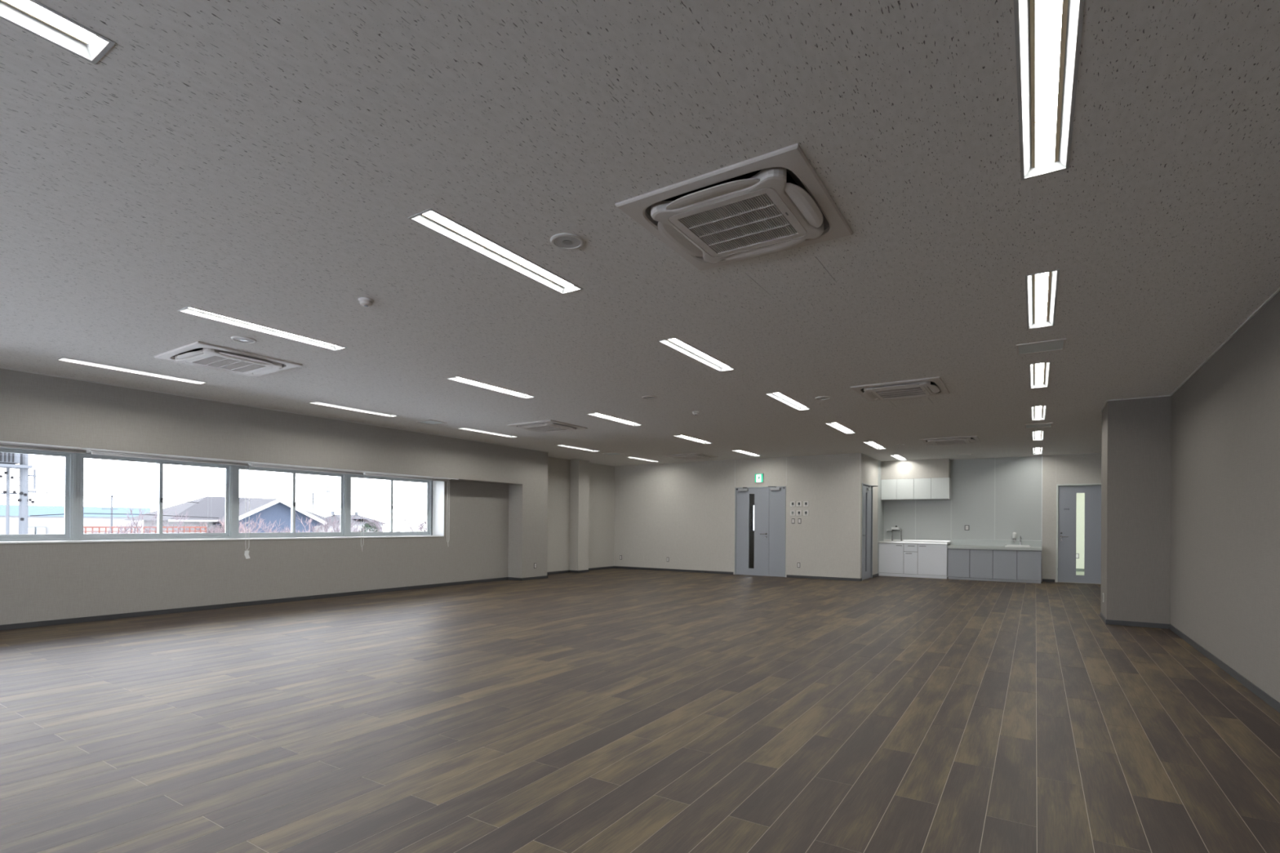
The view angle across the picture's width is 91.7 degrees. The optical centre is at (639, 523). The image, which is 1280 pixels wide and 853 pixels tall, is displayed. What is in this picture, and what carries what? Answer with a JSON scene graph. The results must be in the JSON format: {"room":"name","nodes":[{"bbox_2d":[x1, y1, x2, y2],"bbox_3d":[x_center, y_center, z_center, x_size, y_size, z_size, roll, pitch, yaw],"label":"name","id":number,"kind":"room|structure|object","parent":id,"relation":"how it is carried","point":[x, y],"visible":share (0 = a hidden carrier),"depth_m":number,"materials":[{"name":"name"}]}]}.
{"room":"empty office room","nodes":[
{"label":"empty office room","id":0,"kind":"room"},
{"bbox_2d":[0,368,547,625],"bbox_3d":[-6.045,-0.382,8.306,0.876,3.170,13.514,0,0,32],"label":"wall","id":1,"kind":"structure","parent":0,"point":[495,513],"depth_m":8.72,"materials":[{"name":"paint"}]},
{"bbox_2d":[0,447,73,541],"bbox_3d":[-7.379,-0.330,6.813,0.110,1.072,1.777,0,0,32],"label":"window","id":2,"kind":"structure","parent":1,"relation":"in","point":[68,535],"depth_m":7.48,"materials":[{"name":"silver metal"}]},
{"bbox_2d":[0,442,89,453],"bbox_3d":[-6.908,-0.838,6.514,0.060,0.052,1.761,0,0,32],"label":"roller blind","id":3,"kind":"object","parent":1,"relation":"attached to","point":[8,445],"visible":0.89,"depth_m":6.91,"materials":[{"name":"white plastic"}]},
{"bbox_2d":[72,453,231,540],"bbox_3d":[-6.431,-0.320,8.302,0.110,1.072,1.777,0,0,32],"label":"window","id":4,"kind":"structure","parent":1,"relation":"in","point":[78,458],"depth_m":8.20,"materials":[{"name":"silver metal"}]},
{"bbox_2d":[89,449,251,559],"bbox_3d":[-5.963,-0.178,8.004,0.060,1.352,1.767,0,0,32],"label":"roller blind","id":5,"kind":"object","parent":1,"relation":"attached to","point":[93,451],"visible":0.91,"depth_m":8.01,"materials":[{"name":"white plastic"}]},
{"bbox_2d":[0,535,444,543],"bbox_3d":[-6.850,0.220,7.315,0.388,0.020,10.985,0,0,32],"label":"trim","id":6,"kind":"structure","parent":1,"relation":"attached to","point":[343,537],"depth_m":8.37,"materials":[{"name":"metal"}]},
{"bbox_2d":[0,440,458,479],"bbox_3d":[-6.366,-0.852,7.020,0.029,0.012,10.995,0,0,32],"label":"trim","id":7,"kind":"structure","parent":1,"relation":"attached to","point":[0,441],"depth_m":8.03,"materials":[{"name":"metal"}]},
{"bbox_2d":[231,465,346,537],"bbox_3d":[-5.483,-0.310,9.790,0.110,1.072,1.777,0,0,32],"label":"window","id":8,"kind":"structure","parent":1,"relation":"in","point":[235,533],"depth_m":9.76,"materials":[{"name":"silver metal"}]},
{"bbox_2d":[0,565,613,630],"bbox_3d":[-5.010,1.163,9.714,0.644,0.059,17.020,0,0,32],"label":"baseboard","id":9,"kind":"structure","parent":1,"relation":"attached to","point":[38,624],"depth_m":8.87,"materials":[{"name":"grey plastic"}]},
{"bbox_2d":[0,367,614,466],"bbox_3d":[-4.989,-1.601,9.720,0.648,0.010,17.020,0,0,32],"label":"trim","id":10,"kind":"structure","parent":1,"relation":"attached to","point":[0,367],"depth_m":8.46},
{"bbox_2d":[251,462,365,551],"bbox_3d":[-5.017,-0.185,9.490,0.060,1.317,1.761,0,0,32],"label":"roller blind","id":11,"kind":"object","parent":1,"relation":"attached to","point":[253,464],"visible":0.98,"depth_m":9.53,"materials":[{"name":"white plastic"}]},
{"bbox_2d":[345,474,432,536],"bbox_3d":[-4.530,-0.300,11.288,0.110,1.072,1.797,0,0,32],"label":"window","id":12,"kind":"structure","parent":1,"relation":"in","point":[348,478],"depth_m":11.27,"materials":[{"name":"silver metal"}]},
{"bbox_2d":[364,471,450,545],"bbox_3d":[-4.069,-0.195,10.979,0.060,1.277,1.761,0,0,32],"label":"roller blind","id":13,"kind":"object","parent":1,"relation":"attached to","point":[366,473],"visible":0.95,"depth_m":10.96,"materials":[{"name":"white plastic"}]},
{"bbox_2d":[432,480,444,535],"bbox_3d":[-3.897,-0.294,11.957,0.378,1.072,0.012,0,0,32],"label":"trim","id":14,"kind":"structure","parent":1,"relation":"attached to","point":[438,487],"depth_m":11.93,"materials":[{"name":"paint"}]},
{"bbox_2d":[569,459,589,570],"bbox_3d":[-1.516,-0.159,15.537,0.270,2.820,0.420,0,0,32],"label":"column","id":15,"kind":"structure","parent":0,"point":[579,469],"depth_m":15.39,"materials":[{"name":"paint"}]},
{"bbox_2d":[546,457,614,572],"bbox_3d":[-1.702,-0.335,15.718,0.240,3.170,3.656,0,0,32],"label":"wall","id":16,"kind":"structure","parent":0,"point":[602,477],"depth_m":16.13,"materials":[{"name":"paint"}]},
{"bbox_2d":[0,0,1279,466],"bbox_3d":[0.038,-1.850,7.899,11.762,0.550,19.945,0,0,32],"label":"ceiling","id":17,"kind":"structure","parent":0,"point":[268,163],"depth_m":3.13,"materials":[{"name":"tile"}]},
{"bbox_2d":[0,0,115,64],"bbox_3d":[-2.161,-1.628,1.586,0.181,0.052,1.259,0,0,32],"label":"ceiling light","id":18,"kind":"object","parent":17,"relation":"attached to","point":[33,16],"visible":0.93,"depth_m":2.03,"materials":[{"name":"white"}]},
{"bbox_2d":[4,0,95,43],"bbox_3d":[-2.161,-1.629,1.586,0.070,0.002,1.189,0,0,32],"label":"diffuser","id":19,"kind":"object","parent":18,"relation":"attached to","point":[42,15],"depth_m":2.01,"materials":[{"name":"white"}]},
{"bbox_2d":[56,356,207,384],"bbox_3d":[-5.371,-1.639,6.637,0.181,0.052,1.259,0,0,32],"label":"ceiling light","id":20,"kind":"object","parent":17,"relation":"attached to","point":[64,359],"visible":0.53,"depth_m":6.61,"materials":[{"name":"white"}]},
{"bbox_2d":[154,341,302,377],"bbox_3d":[-4.047,-1.636,6.133,0.926,0.143,0.926,0,0,32],"label":"air conditioner","id":21,"kind":"object","parent":17,"relation":"attached to","point":[201,354],"visible":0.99,"depth_m":6.01,"materials":[{"name":"white plastic"}]},
{"bbox_2d":[192,355,264,372],"bbox_3d":[-4.047,-1.573,6.132,0.464,0.017,0.464,0,0,32],"label":"grille","id":22,"kind":"object","parent":21,"relation":"attached to","point":[218,362],"depth_m":6.13,"materials":[{"name":"white plastic"}]},
{"bbox_2d":[231,336,256,343],"bbox_3d":[-3.459,-1.599,5.426,0.190,0.012,0.190,0,0,32],"label":"ceiling speaker","id":23,"kind":"object","parent":17,"relation":"attached to","point":[239,339],"visible":1,"depth_m":5.41,"materials":[{"name":"white plastic"}]},
{"bbox_2d":[234,337,253,342],"bbox_3d":[-3.459,-1.600,5.426,0.152,0.006,0.152,0,0,32],"label":"grille","id":24,"kind":"object","parent":23,"relation":"attached to","point":[239,340],"depth_m":5.42,"materials":[{"name":"plastic"}]},
{"bbox_2d":[177,306,346,351],"bbox_3d":[-3.085,-1.626,5.182,0.181,0.052,1.259,0,0,32],"label":"ceiling light","id":25,"kind":"object","parent":17,"relation":"attached to","point":[190,310],"visible":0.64,"depth_m":5.14,"materials":[{"name":"white"}]},
{"bbox_2d":[308,401,399,417],"bbox_3d":[-4.008,-1.625,8.777,0.181,0.052,1.259,0,0,32],"label":"ceiling light","id":26,"kind":"object","parent":17,"relation":"attached to","point":[313,402],"visible":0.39,"depth_m":8.79,"materials":[{"name":"white"}]},
{"bbox_2d":[358,297,373,306],"bbox_3d":[-1.960,-1.575,4.448,0.104,0.044,0.104,0,0,32],"label":"smoke detector","id":27,"kind":"object","parent":17,"relation":"attached to","point":[366,302],"visible":1,"depth_m":4.42,"materials":[{"name":"white plastic"}]},
{"bbox_2d":[416,419,445,425],"bbox_3d":[-3.296,-1.590,9.816,0.360,0.008,0.310,0,0,32],"label":"ceiling vent","id":28,"kind":"object","parent":17,"relation":"in","point":[430,421],"visible":1,"depth_m":9.81,"materials":[{"name":"white plastic"}]},
{"bbox_2d":[459,427,516,437],"bbox_3d":[-2.646,-1.610,10.916,0.181,0.052,1.259,0,0,32],"label":"ceiling light","id":29,"kind":"object","parent":17,"relation":"attached to","point":[465,428],"visible":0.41,"depth_m":10.94,"materials":[{"name":"white"}]},
{"bbox_2d":[445,376,535,398],"bbox_3d":[-1.723,-1.612,7.321,0.181,0.052,1.259,0,0,32],"label":"ceiling light","id":30,"kind":"object","parent":17,"relation":"attached to","point":[458,379],"visible":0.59,"depth_m":7.33,"materials":[{"name":"white"}]},
{"bbox_2d":[457,377,524,395],"bbox_3d":[-1.723,-1.613,7.321,0.070,0.002,1.189,0,0,32],"label":"diffuser","id":31,"kind":"object","parent":30,"relation":"attached to","point":[459,379],"depth_m":7.33,"materials":[{"name":"white"}]},
{"bbox_2d":[408,208,582,294],"bbox_3d":[-0.798,-1.613,3.725,0.181,0.052,1.259,0,0,32],"label":"ceiling light","id":32,"kind":"object","parent":17,"relation":"attached to","point":[430,219],"visible":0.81,"depth_m":3.65,"materials":[{"name":"white"}]},
{"bbox_2d":[506,419,587,432],"bbox_3d":[-1.508,-1.609,10.147,0.926,0.143,0.926,0,0,32],"label":"air conditioner","id":33,"kind":"object","parent":17,"relation":"attached to","point":[543,426],"visible":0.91,"depth_m":10.00,"materials":[{"name":"white plastic"}]},
{"bbox_2d":[528,426,565,431],"bbox_3d":[-1.509,-1.546,10.147,0.464,0.017,0.464,0,0,32],"label":"grille","id":34,"kind":"object","parent":33,"relation":"attached to","point":[543,428],"depth_m":10.16,"materials":[{"name":"white plastic"}]},
{"bbox_2d":[550,232,584,249],"bbox_3d":[-0.409,-1.582,3.496,0.190,0.012,0.190,0,0,32],"label":"ceiling speaker","id":35,"kind":"object","parent":17,"relation":"attached to","point":[567,241],"visible":1,"depth_m":3.48,"materials":[{"name":"white plastic"}]},
{"bbox_2d":[553,235,580,248],"bbox_3d":[-0.409,-1.583,3.496,0.152,0.006,0.152,0,0,32],"label":"grille","id":36,"kind":"object","parent":35,"relation":"attached to","point":[560,242],"depth_m":3.49,"materials":[{"name":"plastic"}]},
{"bbox_2d":[555,444,599,451],"bbox_3d":[-1.284,-1.596,13.056,0.181,0.052,1.259,0,0,32],"label":"ceiling light","id":37,"kind":"object","parent":17,"relation":"attached to","point":[566,446],"visible":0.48,"depth_m":13.11,"materials":[{"name":"white"}]},
{"bbox_2d":[586,413,643,426],"bbox_3d":[-0.360,-1.597,9.461,0.181,0.052,1.259,0,0,32],"label":"ceiling light","id":38,"kind":"object","parent":17,"relation":"attached to","point":[597,415],"visible":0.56,"depth_m":9.49,"materials":[{"name":"white"}]},
{"bbox_2d":[663,453,717,459],"bbox_3d":[1.183,-1.581,14.373,0.926,0.143,0.926,0,0,32],"label":"air conditioner","id":39,"kind":"object","parent":17,"relation":"attached to","point":[691,455],"visible":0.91,"depth_m":14.19,"materials":[{"name":"white plastic"}]},
{"bbox_2d":[675,435,711,444],"bbox_3d":[1.002,-1.583,11.601,0.181,0.052,1.259,0,0,32],"label":"ceiling light","id":40,"kind":"object","parent":17,"relation":"attached to","point":[677,436],"visible":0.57,"depth_m":11.66,"materials":[{"name":"white"}]},
{"bbox_2d":[657,337,735,371],"bbox_3d":[0.564,-1.599,5.865,0.181,0.052,1.259,0,0,32],"label":"ceiling light","id":41,"kind":"object","parent":17,"relation":"attached to","point":[675,344],"visible":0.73,"depth_m":5.85,"materials":[{"name":"white"}]},
{"bbox_2d":[669,338,728,367],"bbox_3d":[0.564,-1.600,5.865,0.070,0.002,1.189,0,0,32],"label":"diffuser","id":42,"kind":"object","parent":41,"relation":"attached to","point":[674,342],"depth_m":5.86,"materials":[{"name":"white"}]},
{"bbox_2d":[615,142,853,271],"bbox_3d":[0.517,-1.611,3.227,0.926,0.143,0.926,0,0,32],"label":"air conditioner","id":43,"kind":"object","parent":17,"relation":"attached to","point":[775,202],"visible":0.99,"depth_m":3.10,"materials":[{"name":"white plastic"}]},
{"bbox_2d":[679,193,796,253],"bbox_3d":[0.516,-1.548,3.227,0.464,0.017,0.464,0,0,32],"label":"grille","id":44,"kind":"object","parent":43,"relation":"attached to","point":[756,220],"depth_m":3.21,"materials":[{"name":"white plastic"}]},
{"bbox_2d":[764,391,810,410],"bbox_3d":[1.927,-1.585,8.005,0.181,0.052,1.259,0,0,32],"label":"ceiling light","id":45,"kind":"object","parent":17,"relation":"attached to","point":[779,396],"visible":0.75,"depth_m":8.03,"materials":[{"name":"white"}]},
{"bbox_2d":[774,392,805,407],"bbox_3d":[1.927,-1.585,8.005,0.070,0.002,1.189,0,0,32],"label":"diffuser","id":46,"kind":"object","parent":45,"relation":"attached to","point":[777,395],"depth_m":8.03,"materials":[{"name":"white"}]},
{"bbox_2d":[826,422,856,433],"bbox_3d":[3.289,-1.570,10.144,0.181,0.052,1.259,0,0,32],"label":"ceiling light","id":47,"kind":"object","parent":17,"relation":"attached to","point":[836,425],"visible":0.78,"depth_m":10.21,"materials":[{"name":"white"}]},
{"bbox_2d":[831,422,852,431],"bbox_3d":[3.289,-1.571,10.144,0.070,0.002,1.189,0,0,32],"label":"diffuser","id":48,"kind":"object","parent":47,"relation":"attached to","point":[835,425],"depth_m":10.21,"materials":[{"name":"white"}]},
{"bbox_2d":[864,441,886,448],"bbox_3d":[4.651,-1.556,12.284,0.181,0.052,1.259,0,0,32],"label":"ceiling light","id":49,"kind":"object","parent":17,"relation":"attached to","point":[873,444],"visible":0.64,"depth_m":12.39,"materials":[{"name":"white"}]},
{"bbox_2d":[869,441,882,447],"bbox_3d":[4.651,-1.557,12.284,0.070,0.002,1.189,0,0,32],"label":"diffuser","id":50,"kind":"object","parent":49,"relation":"attached to","point":[873,444],"depth_m":12.32,"materials":[{"name":"white"}]},
{"bbox_2d":[850,376,950,401],"bbox_3d":[3.041,-1.584,7.238,0.926,0.143,0.926,0,0,32],"label":"air conditioner","id":51,"kind":"object","parent":17,"relation":"attached to","point":[918,388],"visible":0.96,"depth_m":7.09,"materials":[{"name":"white plastic"}]},
{"bbox_2d":[876,386,925,398],"bbox_3d":[3.041,-1.521,7.238,0.464,0.017,0.464,0,0,32],"label":"grille","id":52,"kind":"object","parent":51,"relation":"attached to","point":[913,391],"depth_m":7.24,"materials":[{"name":"white plastic"}]},
{"bbox_2d":[919,435,981,445],"bbox_3d":[5.738,-1.555,11.473,0.926,0.143,0.926,0,0,32],"label":"air conditioner","id":53,"kind":"object","parent":17,"relation":"attached to","point":[966,439],"visible":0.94,"depth_m":11.31,"materials":[{"name":"white plastic"}]},
{"bbox_2d":[935,440,965,444],"bbox_3d":[5.737,-1.492,11.473,0.464,0.017,0.464,0,0,32],"label":"grille","id":54,"kind":"object","parent":53,"relation":"attached to","point":[958,442],"depth_m":11.50,"materials":[{"name":"white plastic"}]},
{"bbox_2d":[1024,422,1052,428],"bbox_3d":[6.235,-1.523,9.721,0.360,0.008,0.420,0,0,32],"label":"ceiling vent","id":55,"kind":"object","parent":17,"relation":"in","point":[1044,424],"visible":1,"depth_m":9.72,"materials":[{"name":"white plastic"}]},
{"bbox_2d":[1031,431,1044,440],"bbox_3d":[6.936,-1.543,10.829,0.181,0.052,1.259,0,0,32],"label":"ceiling light","id":56,"kind":"object","parent":17,"relation":"attached to","point":[1036,435],"visible":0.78,"depth_m":10.94,"materials":[{"name":"white"}]},
{"bbox_2d":[1030,404,1047,420],"bbox_3d":[5.574,-1.558,8.689,0.181,0.052,1.259,0,0,32],"label":"ceiling light","id":57,"kind":"object","parent":17,"relation":"attached to","point":[1038,412],"visible":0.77,"depth_m":8.75,"materials":[{"name":"white"}]},
{"bbox_2d":[1035,406,1041,417],"bbox_3d":[5.574,-1.558,8.689,0.070,0.002,1.189,0,0,32],"label":"diffuser","id":58,"kind":"object","parent":57,"relation":"attached to","point":[1038,409],"depth_m":8.73,"materials":[{"name":"white"}]},
{"bbox_2d":[1028,361,1050,388],"bbox_3d":[4.212,-1.572,6.550,0.181,0.052,1.259,0,0,32],"label":"ceiling light","id":59,"kind":"object","parent":17,"relation":"attached to","point":[1039,373],"visible":0.79,"depth_m":6.56,"materials":[{"name":"white"}]},
{"bbox_2d":[1035,363,1044,385],"bbox_3d":[4.212,-1.573,6.550,0.070,0.002,1.189,0,0,32],"label":"diffuser","id":60,"kind":"object","parent":59,"relation":"attached to","point":[1039,366],"depth_m":6.56,"materials":[{"name":"white"}]},
{"bbox_2d":[1016,337,1066,355],"bbox_3d":[3.533,-1.552,5.479,0.360,0.008,0.360,0,0,32],"label":"ceiling vent","id":61,"kind":"object","parent":17,"relation":"in","point":[1054,344],"visible":1,"depth_m":5.46,"materials":[{"name":"white plastic"}]},
{"bbox_2d":[1025,269,1059,328],"bbox_3d":[2.849,-1.586,4.410,0.181,0.052,1.259,0,0,32],"label":"ceiling light","id":62,"kind":"object","parent":17,"relation":"attached to","point":[1041,288],"visible":0.8,"depth_m":4.37,"materials":[{"name":"white"}]},
{"bbox_2d":[1035,271,1048,323],"bbox_3d":[2.849,-1.587,4.410,0.070,0.002,1.189,0,0,32],"label":"diffuser","id":63,"kind":"object","parent":62,"relation":"attached to","point":[1042,279],"depth_m":4.39,"materials":[{"name":"white"}]},
{"bbox_2d":[1013,0,1084,180],"bbox_3d":[1.487,-1.601,2.270,0.181,0.052,1.259,0,0,32],"label":"ceiling light","id":64,"kind":"object","parent":17,"relation":"attached to","point":[1048,33],"visible":1,"depth_m":2.23,"materials":[{"name":"white"}]},
{"bbox_2d":[1035,0,1062,167],"bbox_3d":[1.487,-1.601,2.270,0.070,0.002,1.189,0,0,32],"label":"diffuser","id":65,"kind":"object","parent":64,"relation":"attached to","point":[1048,12],"depth_m":2.26,"materials":[{"name":"white"}]},
{"bbox_2d":[0,568,1279,852],"bbox_3d":[0.026,1.350,7.944,11.482,0.250,19.645,0,0,32],"label":"floor","id":66,"kind":"structure","parent":0,"point":[612,710],"depth_m":3.68,"materials":[{"name":"brown wood"}]},
{"bbox_2d":[878,539,950,578],"bbox_3d":[6.579,0.847,14.918,1.504,0.876,0.627,0,0,32],"label":"base cabinet","id":67,"kind":"object","parent":66,"relation":"on","point":[921,558],"visible":1,"depth_m":14.66,"materials":[{"name":"white laminate"}]},
{"bbox_2d":[878,539,950,544],"bbox_3d":[6.581,0.447,14.919,1.504,0.076,0.627,0,0,32],"label":"countertop","id":68,"kind":"structure","parent":67,"relation":"on","point":[904,541],"depth_m":14.87,"materials":[{"name":"silver metal"}]},
{"bbox_2d":[947,538,1041,583],"bbox_3d":[7.979,0.838,14.018,1.807,0.910,0.645,0,0,32],"label":"base cabinet","id":69,"kind":"object","parent":66,"relation":"on","point":[989,560],"visible":1,"depth_m":13.81,"materials":[{"name":"laminate"}]},
{"bbox_2d":[947,539,1041,551],"bbox_3d":[7.981,0.491,14.019,1.807,0.203,0.641,0,0,32],"label":"countertop","id":70,"kind":"structure","parent":69,"relation":"on","point":[955,543],"depth_m":14.11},
{"bbox_2d":[1004,544,1031,547],"bbox_3d":[8.362,0.544,13.753,0.486,0.106,0.330,0,0,32],"label":"sink basin","id":71,"kind":"object","parent":70,"relation":"in","point":[1007,545],"depth_m":13.61,"materials":[{"name":"white ceramic"}]},
{"bbox_2d":[613,453,862,578],"bbox_3d":[2.053,-0.309,15.397,6.640,3.170,0.143,0,0,32],"label":"wall","id":72,"kind":"structure","parent":0,"point":[682,513],"depth_m":15.29,"materials":[{"name":"paint"}]},
{"bbox_2d":[613,565,860,581],"bbox_3d":[2.049,1.226,15.304,6.548,0.059,0.008,0,0,32],"label":"baseboard","id":73,"kind":"structure","parent":72,"relation":"attached to","point":[615,566],"depth_m":15.39,"materials":[{"name":"grey plastic"}]},
{"bbox_2d":[614,453,861,466],"bbox_3d":[2.069,-1.539,15.307,6.552,0.010,0.012,0,0,32],"label":"trim","id":74,"kind":"structure","parent":72,"relation":"attached to","point":[852,453],"depth_m":14.96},
{"bbox_2d":[755,473,764,482],"bbox_3d":[2.839,-1.070,14.791,0.210,0.210,0.050,0,0,32],"label":"exit sign","id":75,"kind":"object","parent":72,"relation":"attached to","point":[759,477],"visible":1,"depth_m":14.76,"materials":[{"name":"green plastic"}]},
{"bbox_2d":[734,486,786,577],"bbox_3d":[2.849,0.199,14.797,1.278,2.123,0.255,0,0,32],"label":"door","id":76,"kind":"structure","parent":72,"relation":"in","point":[770,502],"depth_m":14.78,"materials":[{"name":"grey paint"}]},
{"bbox_2d":[749,493,754,568],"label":"window","id":77,"kind":"structure","parent":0,"point":[751,495],"depth_m":17.39,"materials":[{"name":"clear glass"}]},
{"bbox_2d":[862,454,884,577],"bbox_3d":[5.473,-0.286,14.712,0.146,3.170,2.495,0,0,32],"label":"wall","id":78,"kind":"structure","parent":0,"point":[871,467],"depth_m":14.82,"materials":[{"name":"paint"}]},
{"bbox_2d":[861,483,878,581],"bbox_3d":[5.168,0.200,14.067,0.288,2.150,1.015,0,0,32],"label":"door","id":79,"kind":"structure","parent":78,"relation":"in","point":[867,490],"depth_m":14.13,"materials":[{"name":"grey paint"}]},
{"bbox_2d":[880,458,950,479],"bbox_3d":[6.666,-1.464,15.049,1.505,0.796,0.359,0,0,32],"label":"wall","id":80,"kind":"structure","parent":0,"point":[932,468],"depth_m":14.87,"materials":[{"name":"paint"}]},
{"bbox_2d":[861,453,1101,462],"bbox_3d":[7.409,-1.506,13.351,4.582,0.010,2.425,0,0,32],"label":"trim","id":81,"kind":"structure","parent":80,"relation":"attached to","point":[861,453],"depth_m":13.99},
{"bbox_2d":[884,453,1101,582],"bbox_3d":[8.128,-0.268,14.397,4.882,3.170,0.154,0,0,32],"label":"wall","id":82,"kind":"structure","parent":0,"point":[997,498],"depth_m":14.22,"materials":[{"name":"paint"}]},
{"bbox_2d":[886,525,902,541],"bbox_3d":[6.306,0.253,15.383,0.366,0.376,0.138,0,0,32],"label":"tap","id":83,"kind":"object","parent":82,"relation":"attached to","point":[895,527],"visible":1,"depth_m":15.32,"materials":[{"name":"metal"}]},
{"bbox_2d":[880,477,951,500],"bbox_3d":[6.667,-0.815,15.034,1.512,0.499,0.355,0,0,32],"label":"upper cabinet","id":84,"kind":"object","parent":82,"relation":"attached to","point":[939,488],"visible":1,"depth_m":14.86,"materials":[{"name":"white laminate"}]},
{"bbox_2d":[1056,483,1101,583],"bbox_3d":[9.582,0.230,13.455,0.946,2.150,0.136,0,0,32],"label":"door","id":85,"kind":"structure","parent":82,"relation":"in","point":[1066,494],"depth_m":13.52,"materials":[{"name":"grey paint"}]},
{"bbox_2d":[1075,484,1088,568],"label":"window","id":86,"kind":"structure","parent":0,"point":[1080,508],"depth_m":17.07,"materials":[{"name":"glass"}]},
{"bbox_2d":[1100,395,1171,623],"bbox_3d":[6.314,-0.296,7.944,0.609,3.170,0.820,0,0,32],"label":"wall column","id":87,"kind":"structure","parent":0,"point":[1136,433],"depth_m":7.61,"materials":[{"name":"paint"}]},
{"bbox_2d":[1169,291,1279,702],"bbox_3d":[4.819,-0.313,4.844,0.200,3.170,19.745,0,0,32],"label":"wall","id":88,"kind":"structure","parent":0,"point":[1224,597],"depth_m":5.09,"materials":[{"name":"paint"}]},
{"bbox_2d":[1100,612,1279,713],"bbox_3d":[4.491,1.220,5.102,0.617,0.059,19.445,0,0,32],"label":"baseboard","id":89,"kind":"structure","parent":88,"relation":"attached to","point":[1256,691],"depth_m":5.69,"materials":[{"name":"grey plastic"}]},
{"bbox_2d":[1100,287,1279,411],"bbox_3d":[2.912,-1.562,2.602,0.621,0.010,13.500,0,0,32],"label":"trim","id":90,"kind":"structure","parent":88,"relation":"attached to","point":[1278,289],"depth_m":5.47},
{"label":"outside","id":91,"kind":"structure","parent":0,"visible":0},
{"bbox_3d":[-46.786,4.882,112.746,320.000,0.300,260.000,0,0,32],"label":"ground","id":92,"kind":"structure","parent":91,"visible":0},
{"bbox_2d":[0,452,36,534],"bbox_3d":[-21.951,0.301,21.385,0.800,8.800,1.700,0,0,32],"label":"utility pole","id":93,"kind":"object","parent":92,"relation":"on","point":[7,460],"visible":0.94,"depth_m":21.72,"materials":[{"name":"concrete"}]},
{"bbox_2d":[31,492,198,502],"bbox_3d":[-20.194,-0.990,24.489,0.651,0.210,5.794,0,0,23],"label":"cable","id":94,"kind":"object","parent":93,"relation":"attached to","point":[31,492],"visible":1,"depth_m":24.06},
{"bbox_2d":[30,513,218,518],"bbox_3d":[-20.023,-0.293,24.862,0.542,0.140,6.532,0,0,24],"label":"cable","id":95,"kind":"object","parent":93,"relation":"attached to","point":[83,513],"visible":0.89,"depth_m":24.18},
{"bbox_2d":[0,517,103,534],"bbox_3d":[-33.883,2.163,19.308,10.120,4.900,24.200,0,0,32],"label":"building","id":96,"kind":"structure","parent":92,"relation":"on","point":[36,526],"depth_m":25.23,"materials":[{"name":"silver metal"}]},
{"bbox_2d":[0,504,150,533],"bbox_3d":[-70.002,1.396,46.936,25.500,6.050,46.000,0,0,32],"label":"warehouse","id":97,"kind":"structure","parent":92,"relation":"on","point":[117,519],"depth_m":55.99,"materials":[{"name":"metal"}]},
{"bbox_2d":[83,526,206,533],"bbox_3d":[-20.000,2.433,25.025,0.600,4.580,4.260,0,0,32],"label":"railing","id":98,"kind":"object","parent":92,"relation":"on","point":[85,527],"visible":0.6,"depth_m":24.85,"materials":[{"name":"metal"}]},
{"bbox_2d":[89,501,224,533],"bbox_3d":[-17.765,1.983,22.451,5.153,5.499,4.307,0,0,4],"label":"bare tree","id":99,"kind":"object","parent":92,"relation":"on","point":[140,509],"visible":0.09,"depth_m":21.27,"materials":[{"name":"plant"}]},
{"bbox_2d":[140,515,225,533],"bbox_3d":[-21.563,2.067,29.551,5.435,5.310,4.959,0,0,7],"label":"bare tree","id":100,"kind":"object","parent":92,"relation":"on","point":[176,519],"visible":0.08,"depth_m":30.05,"materials":[{"name":"plant"}]},
{"bbox_2d":[124,496,334,533],"bbox_3d":[-28.367,1.432,44.253,8.620,6.550,11.000,0,0,32],"label":"house","id":101,"kind":"structure","parent":92,"relation":"on","point":[278,509],"depth_m":41.90,"materials":[{"name":"grey tile"}]},
{"bbox_2d":[192,512,301,533],"bbox_3d":[-18.256,2.135,28.823,4.750,5.217,4.971,0,0,41],"label":"bare tree","id":102,"kind":"object","parent":92,"relation":"on","point":[263,524],"visible":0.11,"depth_m":28.92,"materials":[{"name":"plant"}]},
{"bbox_2d":[239,515,324,533],"bbox_3d":[-16.666,2.103,29.426,5.840,5.307,5.101,0,0,40],"label":"bare tree","id":103,"kind":"object","parent":92,"relation":"on","point":[310,520],"visible":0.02,"depth_m":30.20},
{"bbox_2d":[298,515,375,532],"bbox_3d":[-17.088,2.085,35.817,5.143,5.366,4.468,0,0,42],"label":"bare tree","id":104,"kind":"object","parent":92,"relation":"on","point":[325,526],"visible":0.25,"depth_m":35.84,"materials":[{"name":"plant"}]},
{"bbox_2d":[325,511,386,532],"bbox_3d":[-37.608,1.622,79.656,9.000,6.200,6.000,0,0,32],"label":"house","id":105,"kind":"structure","parent":92,"relation":"on","point":[356,515],"depth_m":77.75,"materials":[{"name":"grey tile"}]},
{"bbox_2d":[359,522,380,532],"bbox_3d":[-28.855,2.298,66.390,2.198,4.911,2.191,0,0,32],"label":"evergreen shrub","id":106,"kind":"object","parent":92,"relation":"on","point":[367,526],"visible":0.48,"depth_m":66.08,"materials":[{"name":"green plant"}]},
{"bbox_2d":[361,501,426,532],"bbox_3d":[-15.938,1.639,42.412,4.922,6.302,5.395,0,0,10],"label":"bare tree","id":107,"kind":"object","parent":92,"relation":"on","point":[418,526],"visible":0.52,"depth_m":41.67,"materials":[{"name":"plant"}]},
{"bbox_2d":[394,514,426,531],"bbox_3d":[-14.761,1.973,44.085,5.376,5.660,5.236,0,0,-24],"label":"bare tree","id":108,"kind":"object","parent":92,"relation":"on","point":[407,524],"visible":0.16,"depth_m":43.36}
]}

